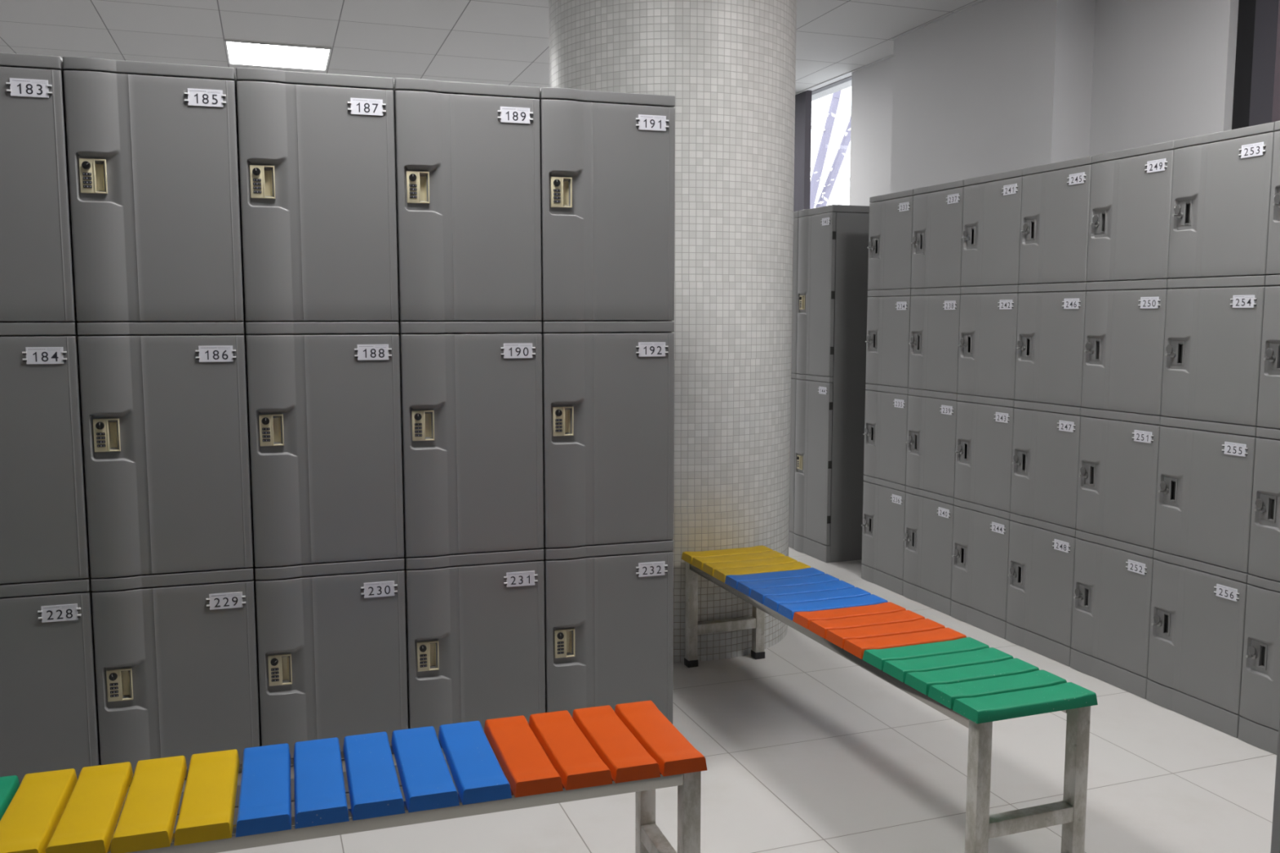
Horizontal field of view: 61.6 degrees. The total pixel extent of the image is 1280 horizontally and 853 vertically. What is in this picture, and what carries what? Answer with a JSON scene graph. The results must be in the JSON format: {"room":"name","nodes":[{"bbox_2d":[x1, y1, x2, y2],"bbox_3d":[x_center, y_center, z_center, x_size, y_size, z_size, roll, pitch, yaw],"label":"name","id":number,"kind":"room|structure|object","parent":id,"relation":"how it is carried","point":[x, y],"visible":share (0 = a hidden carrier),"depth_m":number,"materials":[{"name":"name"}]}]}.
{"room":"changing room","nodes":[
{"label":"changing room","id":0,"kind":"room"},
{"bbox_2d":[0,0,981,93],"bbox_3d":[-0.822,-1.970,3.018,7.322,0.080,11.800,-2,6,-19],"label":"ceiling","id":1,"kind":"structure","parent":0,"point":[487,42],"depth_m":6.15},
{"bbox_2d":[224,39,331,71],"bbox_3d":[-2.247,-2.305,6.669,0.606,0.012,0.606,-2,6,-19],"label":"recessed light","id":2,"kind":"object","parent":1,"relation":"in","point":[237,51],"visible":1,"depth_m":6.65,"materials":[{"name":"white plastic"}]},
{"bbox_2d":[218,546,1276,852],"bbox_3d":[-0.822,1.103,3.339,7.322,0.100,11.800,-2,6,-19],"label":"floor","id":3,"kind":"structure","parent":0,"point":[804,748],"depth_m":3.26,"materials":[{"name":"tile"}]},
{"bbox_2d":[0,52,101,785],"bbox_3d":[-1.625,0.102,2.816,0.381,2.002,0.509,-2,6,-17],"label":"locker","id":4,"kind":"object","parent":3,"relation":"on","point":[49,718],"visible":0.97,"depth_m":2.61,"materials":[{"name":"grey plastic"}]},
{"bbox_2d":[62,56,262,842],"bbox_3d":[-1.258,0.090,2.930,0.381,2.002,0.509,-2,6,-17],"label":"locker","id":5,"kind":"object","parent":3,"relation":"on","point":[153,148],"visible":0.96,"depth_m":2.68,"materials":[{"name":"grey plastic"}]},
{"bbox_2d":[235,67,408,817],"bbox_3d":[-0.891,0.078,3.045,0.381,2.002,0.509,-2,6,-17],"label":"locker","id":6,"kind":"object","parent":3,"relation":"on","point":[317,150],"visible":0.91,"depth_m":2.79,"materials":[{"name":"grey plastic"}]},
{"bbox_2d":[0,700,706,852],"bbox_3d":[-0.809,0.943,2.179,1.887,0.460,0.360,-2,6,-18],"label":"bench","id":7,"kind":"object","parent":3,"relation":"on","point":[513,763],"visible":1,"depth_m":2.18,"materials":[{"name":"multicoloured plastic"}]},
{"bbox_2d":[392,77,545,794],"bbox_3d":[-0.523,0.066,3.159,0.381,2.002,0.509,-2,6,-17],"label":"locker","id":8,"kind":"object","parent":3,"relation":"on","point":[468,154],"visible":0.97,"depth_m":2.91,"materials":[{"name":"grey plastic"}]},
{"bbox_2d":[538,87,675,724],"bbox_3d":[-0.156,0.054,3.274,0.381,2.002,0.509,-2,6,-17],"label":"locker","id":9,"kind":"object","parent":3,"relation":"on","point":[607,158],"visible":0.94,"depth_m":3.02,"materials":[{"name":"grey plastic"}]},
{"bbox_2d":[548,0,796,662],"bbox_3d":[0.137,-0.596,4.689,1.048,3.000,1.048,0,6,0],"label":"column","id":10,"kind":"structure","parent":3,"relation":"on","point":[728,66],"depth_m":4.23,"materials":[{"name":"white tile"}]},
{"bbox_2d":[788,210,799,548],"bbox_3d":[1.081,-0.285,6.570,0.509,1.990,0.382,-2,6,-20],"label":"locker","id":11,"kind":"object","parent":3,"relation":"on","point":[795,246],"visible":0.14,"depth_m":6.33,"materials":[{"name":"grey plastic"}]},
{"bbox_2d":[793,204,871,563],"bbox_3d":[1.214,-0.247,6.210,0.509,1.990,0.382,-2,6,-20],"label":"locker","id":12,"kind":"object","parent":3,"relation":"on","point":[833,290],"visible":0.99,"depth_m":6.03,"materials":[{"name":"grey plastic"}]},
{"bbox_2d":[861,189,915,595],"bbox_3d":[1.474,-0.174,5.503,0.505,1.991,0.382,-2,6,-20],"label":"locker","id":13,"kind":"object","parent":3,"relation":"on","point":[891,215],"visible":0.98,"depth_m":5.40,"materials":[{"name":"grey plastic"}]},
{"bbox_2d":[861,519,866,526],"bbox_3d":[1.176,0.503,5.627,0.029,0.039,0.024,2,6,16],"label":"key","id":14,"kind":"object","parent":13,"relation":"in","point":[864,520],"visible":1,"depth_m":5.62,"materials":[{"name":"silver metal"}]},
{"bbox_2d":[863,427,868,435],"bbox_3d":[1.175,0.025,5.577,0.023,0.039,0.029,4,7,32],"label":"key","id":15,"kind":"object","parent":13,"relation":"in","point":[866,428],"visible":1,"depth_m":5.58,"materials":[{"name":"silver metal"}]},
{"bbox_2d":[865,334,870,342],"bbox_3d":[1.176,-0.453,5.525,0.024,0.039,0.027,5,8,37],"label":"key","id":16,"kind":"object","parent":13,"relation":"in","point":[868,335],"visible":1,"depth_m":5.52,"materials":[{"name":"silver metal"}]},
{"bbox_2d":[866,240,872,248],"bbox_3d":[1.175,-0.928,5.478,0.023,0.039,0.029,4,7,32],"label":"key","id":17,"kind":"object","parent":13,"relation":"in","point":[870,242],"visible":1,"depth_m":5.48,"materials":[{"name":"silver metal"}]},
{"bbox_2d":[681,545,1097,852],"bbox_3d":[0.650,0.807,3.479,0.360,0.460,1.835,-2,6,-20],"label":"bench","id":18,"kind":"object","parent":3,"relation":"on","point":[976,685],"visible":1,"depth_m":2.96,"materials":[{"name":"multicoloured plastic"}]},
{"bbox_2d":[902,179,964,616],"bbox_3d":[1.607,-0.136,5.144,0.505,1.991,0.382,-2,6,-20],"label":"locker","id":19,"kind":"object","parent":3,"relation":"on","point":[938,209],"visible":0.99,"depth_m":5.04,"materials":[{"name":"grey plastic"}]},
{"bbox_2d":[903,532,908,540],"bbox_3d":[1.308,0.541,5.269,0.022,0.039,0.030,4,7,30],"label":"key","id":20,"kind":"object","parent":19,"relation":"attached to","point":[906,533],"visible":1,"depth_m":5.27,"materials":[{"name":"silver metal"}]},
{"bbox_2d":[906,435,911,443],"bbox_3d":[1.309,0.063,5.216,0.029,0.039,0.023,2,6,18],"label":"key","id":21,"kind":"object","parent":19,"relation":"in","point":[909,437],"visible":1,"depth_m":5.21,"materials":[{"name":"silver metal"}]},
{"bbox_2d":[908,336,914,344],"bbox_3d":[1.307,-0.415,5.167,0.026,0.040,0.027,-2,7,-20],"label":"key","id":22,"kind":"object","parent":19,"relation":"in","point":[912,339],"visible":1,"depth_m":5.16,"materials":[{"name":"silver metal"}]},
{"bbox_2d":[911,235,916,244],"bbox_3d":[1.309,-0.891,5.118,0.023,0.039,0.029,4,7,33],"label":"key","id":23,"kind":"object","parent":19,"relation":"attached to","point":[914,238],"visible":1,"depth_m":5.12,"materials":[{"name":"silver metal"}]},
{"bbox_2d":[951,168,1024,639],"bbox_3d":[1.740,-0.099,4.785,0.505,1.991,0.382,-2,6,-20],"label":"locker","id":24,"kind":"object","parent":3,"relation":"on","point":[989,277],"visible":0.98,"depth_m":4.68,"materials":[{"name":"grey plastic"}]},
{"bbox_2d":[951,548,958,557],"bbox_3d":[1.443,0.578,4.907,0.030,0.039,0.023,2,6,19],"label":"key","id":25,"kind":"object","parent":24,"relation":"in","point":[956,551],"visible":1,"depth_m":4.90,"materials":[{"name":"silver metal"}]},
{"bbox_2d":[955,444,961,453],"bbox_3d":[1.443,0.101,4.857,0.030,0.039,0.023,2,6,18],"label":"key","id":26,"kind":"object","parent":24,"relation":"in","point":[959,447],"visible":1,"depth_m":4.85,"materials":[{"name":"silver metal"}]},
{"bbox_2d":[958,337,964,346],"bbox_3d":[1.442,-0.378,4.807,0.024,0.039,0.027,5,7,37],"label":"key","id":27,"kind":"object","parent":24,"relation":"attached to","point":[962,340],"visible":1,"depth_m":4.81,"materials":[{"name":"silver metal"}]},
{"bbox_2d":[961,230,967,238],"bbox_3d":[1.442,-0.853,4.759,0.023,0.039,0.029,4,7,32],"label":"key","id":28,"kind":"object","parent":24,"relation":"attached to","point":[965,232],"visible":1,"depth_m":4.76,"materials":[{"name":"silver metal"}]},
{"bbox_2d":[1005,155,1093,666],"bbox_3d":[1.873,-0.061,4.425,0.505,1.991,0.382,-2,6,-20],"label":"locker","id":29,"kind":"object","parent":3,"relation":"on","point":[1056,196],"visible":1,"depth_m":4.32,"materials":[{"name":"grey plastic"}]},
{"bbox_2d":[1008,566,1014,576],"bbox_3d":[1.573,0.616,4.548,0.026,0.040,0.027,-2,5,-20],"label":"key","id":30,"kind":"object","parent":29,"relation":"in","point":[1011,569],"visible":1,"depth_m":4.54,"materials":[{"name":"silver metal"}]},
{"bbox_2d":[1012,454,1017,464],"bbox_3d":[1.575,0.138,4.499,0.023,0.039,0.029,4,7,33],"label":"key","id":31,"kind":"object","parent":29,"relation":"attached to","point":[1015,456],"visible":1,"depth_m":4.50,"materials":[{"name":"silver metal"}]},
{"bbox_2d":[1016,339,1022,349],"bbox_3d":[1.575,-0.340,4.450,0.022,0.039,0.030,4,7,30],"label":"key","id":32,"kind":"object","parent":29,"relation":"attached to","point":[1020,342],"visible":1,"depth_m":4.45,"materials":[{"name":"silver metal"}]},
{"bbox_2d":[1020,222,1027,232],"bbox_3d":[1.575,-0.816,4.399,0.029,0.039,0.024,2,6,16],"label":"key","id":33,"kind":"object","parent":29,"relation":"in","point":[1025,224],"visible":1,"depth_m":4.40,"materials":[{"name":"silver metal"}]},
{"bbox_2d":[1070,140,1177,699],"bbox_3d":[2.006,-0.024,4.066,0.505,1.991,0.382,-2,6,-20],"label":"locker","id":34,"kind":"object","parent":3,"relation":"on","point":[1131,188],"visible":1,"depth_m":3.96,"materials":[{"name":"grey plastic"}]},
{"bbox_2d":[1073,588,1079,599],"bbox_3d":[1.708,0.653,4.190,0.023,0.039,0.029,4,7,32],"label":"key","id":35,"kind":"object","parent":34,"relation":"attached to","point":[1077,590],"visible":1,"depth_m":4.19,"materials":[{"name":"silver metal"}]},
{"bbox_2d":[1079,466,1085,476],"bbox_3d":[1.708,0.175,4.139,0.023,0.039,0.028,4,7,34],"label":"key","id":36,"kind":"object","parent":34,"relation":"attached to","point":[1082,470],"visible":1,"depth_m":4.14,"materials":[{"name":"silver metal"}]},
{"bbox_2d":[1084,342,1091,352],"bbox_3d":[1.708,-0.302,4.090,0.023,0.039,0.029,4,7,33],"label":"key","id":37,"kind":"object","parent":34,"relation":"attached to","point":[1088,345],"visible":1,"depth_m":4.09,"materials":[{"name":"silver metal"}]},
{"bbox_2d":[1089,214,1098,225],"bbox_3d":[1.709,-0.778,4.039,0.030,0.039,0.023,2,6,18],"label":"key","id":38,"kind":"object","parent":34,"relation":"in","point":[1095,219],"visible":1,"depth_m":4.04,"materials":[{"name":"silver metal"}]},
{"bbox_2d":[1146,121,1277,737],"bbox_3d":[2.139,0.014,3.707,0.505,1.991,0.382,-2,6,-20],"label":"locker","id":39,"kind":"object","parent":3,"relation":"on","point":[1221,182],"visible":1,"depth_m":3.60,"materials":[{"name":"grey plastic"}]},
{"bbox_2d":[1151,614,1159,626],"bbox_3d":[1.842,0.691,3.827,0.026,0.040,0.026,6,8,43],"label":"key","id":40,"kind":"object","parent":39,"relation":"in","point":[1157,618],"visible":1,"depth_m":3.83,"materials":[{"name":"silver metal"}]},
{"bbox_2d":[1158,481,1166,493],"bbox_3d":[1.839,0.213,3.780,0.026,0.040,0.027,-2,5,-20],"label":"key","id":41,"kind":"object","parent":39,"relation":"in","point":[1162,485],"visible":1,"depth_m":3.78,"materials":[{"name":"silver metal"}]},
{"bbox_2d":[1164,344,1173,355],"bbox_3d":[1.841,-0.265,3.732,0.022,0.039,0.030,4,7,31],"label":"key","id":42,"kind":"object","parent":39,"relation":"attached to","point":[1169,348],"visible":1,"depth_m":3.73,"materials":[{"name":"silver metal"}]},
{"bbox_2d":[1172,204,1181,216],"bbox_3d":[1.842,-0.740,3.679,0.024,0.040,0.027,5,8,38],"label":"key","id":43,"kind":"object","parent":39,"relation":"attached to","point":[1177,208],"visible":1,"depth_m":3.68,"materials":[{"name":"silver metal"}]},
{"bbox_2d":[1237,120,1279,755],"bbox_3d":[2.272,0.051,3.348,0.505,1.991,0.382,-2,6,-20],"label":"locker","id":44,"kind":"object","parent":3,"relation":"on","point":[1260,700],"visible":1,"depth_m":3.41,"materials":[{"name":"grey plastic"}]},
{"bbox_2d":[1245,645,1256,657],"bbox_3d":[1.975,0.728,3.470,0.029,0.039,0.024,2,6,17],"label":"key","id":45,"kind":"object","parent":44,"relation":"in","point":[1251,650],"visible":1,"depth_m":3.47,"materials":[{"name":"silver metal"}]},
{"bbox_2d":[1254,498,1262,511],"bbox_3d":[1.974,0.251,3.421,0.023,0.039,0.029,4,7,33],"label":"key","id":46,"kind":"object","parent":44,"relation":"attached to","point":[1259,503],"visible":1,"depth_m":3.42,"materials":[{"name":"silver metal"}]},
{"bbox_2d":[1263,347,1273,360],"bbox_3d":[1.973,-0.227,3.370,0.026,0.040,0.027,-2,8,-20],"label":"key","id":47,"kind":"object","parent":44,"relation":"in","point":[1269,352],"visible":1,"depth_m":3.37,"materials":[{"name":"silver metal"}]},
{"bbox_2d":[1272,193,1279,205],"bbox_3d":[1.974,-0.703,3.321,0.023,0.039,0.029,4,7,34],"label":"key","id":48,"kind":"object","parent":44,"relation":"attached to","point":[1277,197],"visible":1,"depth_m":3.32,"materials":[{"name":"silver metal"}]},
{"bbox_2d":[1270,711,1279,852],"bbox_3d":[1.455,0.207,1.804,0.382,2.002,0.509,-2,6,-17],"label":"locker","id":49,"kind":"object","parent":3,"relation":"on","point":[1275,840],"visible":1,"depth_m":2.02,"materials":[{"name":"grey plastic"}]},
{"bbox_2d":[807,0,1239,205],"bbox_3d":[2.518,-0.706,4.300,0.466,3.300,11.803,-2,6,-20],"label":"wall","id":50,"kind":"structure","parent":0,"point":[987,87],"depth_m":5.18,"materials":[{"name":"white paint"}]},
{"bbox_2d":[793,75,852,211],"bbox_3d":[1.200,-1.442,7.974,0.120,2.000,1.537,-2,6,-20],"label":"window","id":51,"kind":"structure","parent":50,"relation":"in","point":[802,135],"depth_m":7.80,"materials":[{"name":"grey metal"}]},
{"bbox_2d":[795,53,893,94],"bbox_3d":[1.075,-2.448,8.006,0.018,0.006,3.548,-2,6,-20],"label":"trim","id":52,"kind":"structure","parent":50,"relation":"attached to","point":[892,55],"depth_m":7.17,"materials":[{"name":"grey"}]},
{"bbox_2d":[892,0,986,39],"bbox_3d":[1.714,-2.201,5.641,0.012,0.005,1.357,-2,6,-20],"label":"trim","id":53,"kind":"structure","parent":50,"relation":"attached to","point":[981,1],"depth_m":5.85,"materials":[{"name":"grey"}]},
{"bbox_2d":[1231,0,1279,129],"bbox_3d":[2.848,-0.982,3.570,0.090,2.000,2.013,-2,6,-20],"label":"window","id":54,"kind":"structure","parent":50,"relation":"in","point":[1256,90],"depth_m":4.34,"materials":[{"name":"black"}]},
{"label":"outside","id":55,"kind":"structure","parent":0,"visible":0},
{"bbox_2d":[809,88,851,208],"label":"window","id":56,"kind":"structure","parent":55,"point":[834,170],"depth_m":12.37,"materials":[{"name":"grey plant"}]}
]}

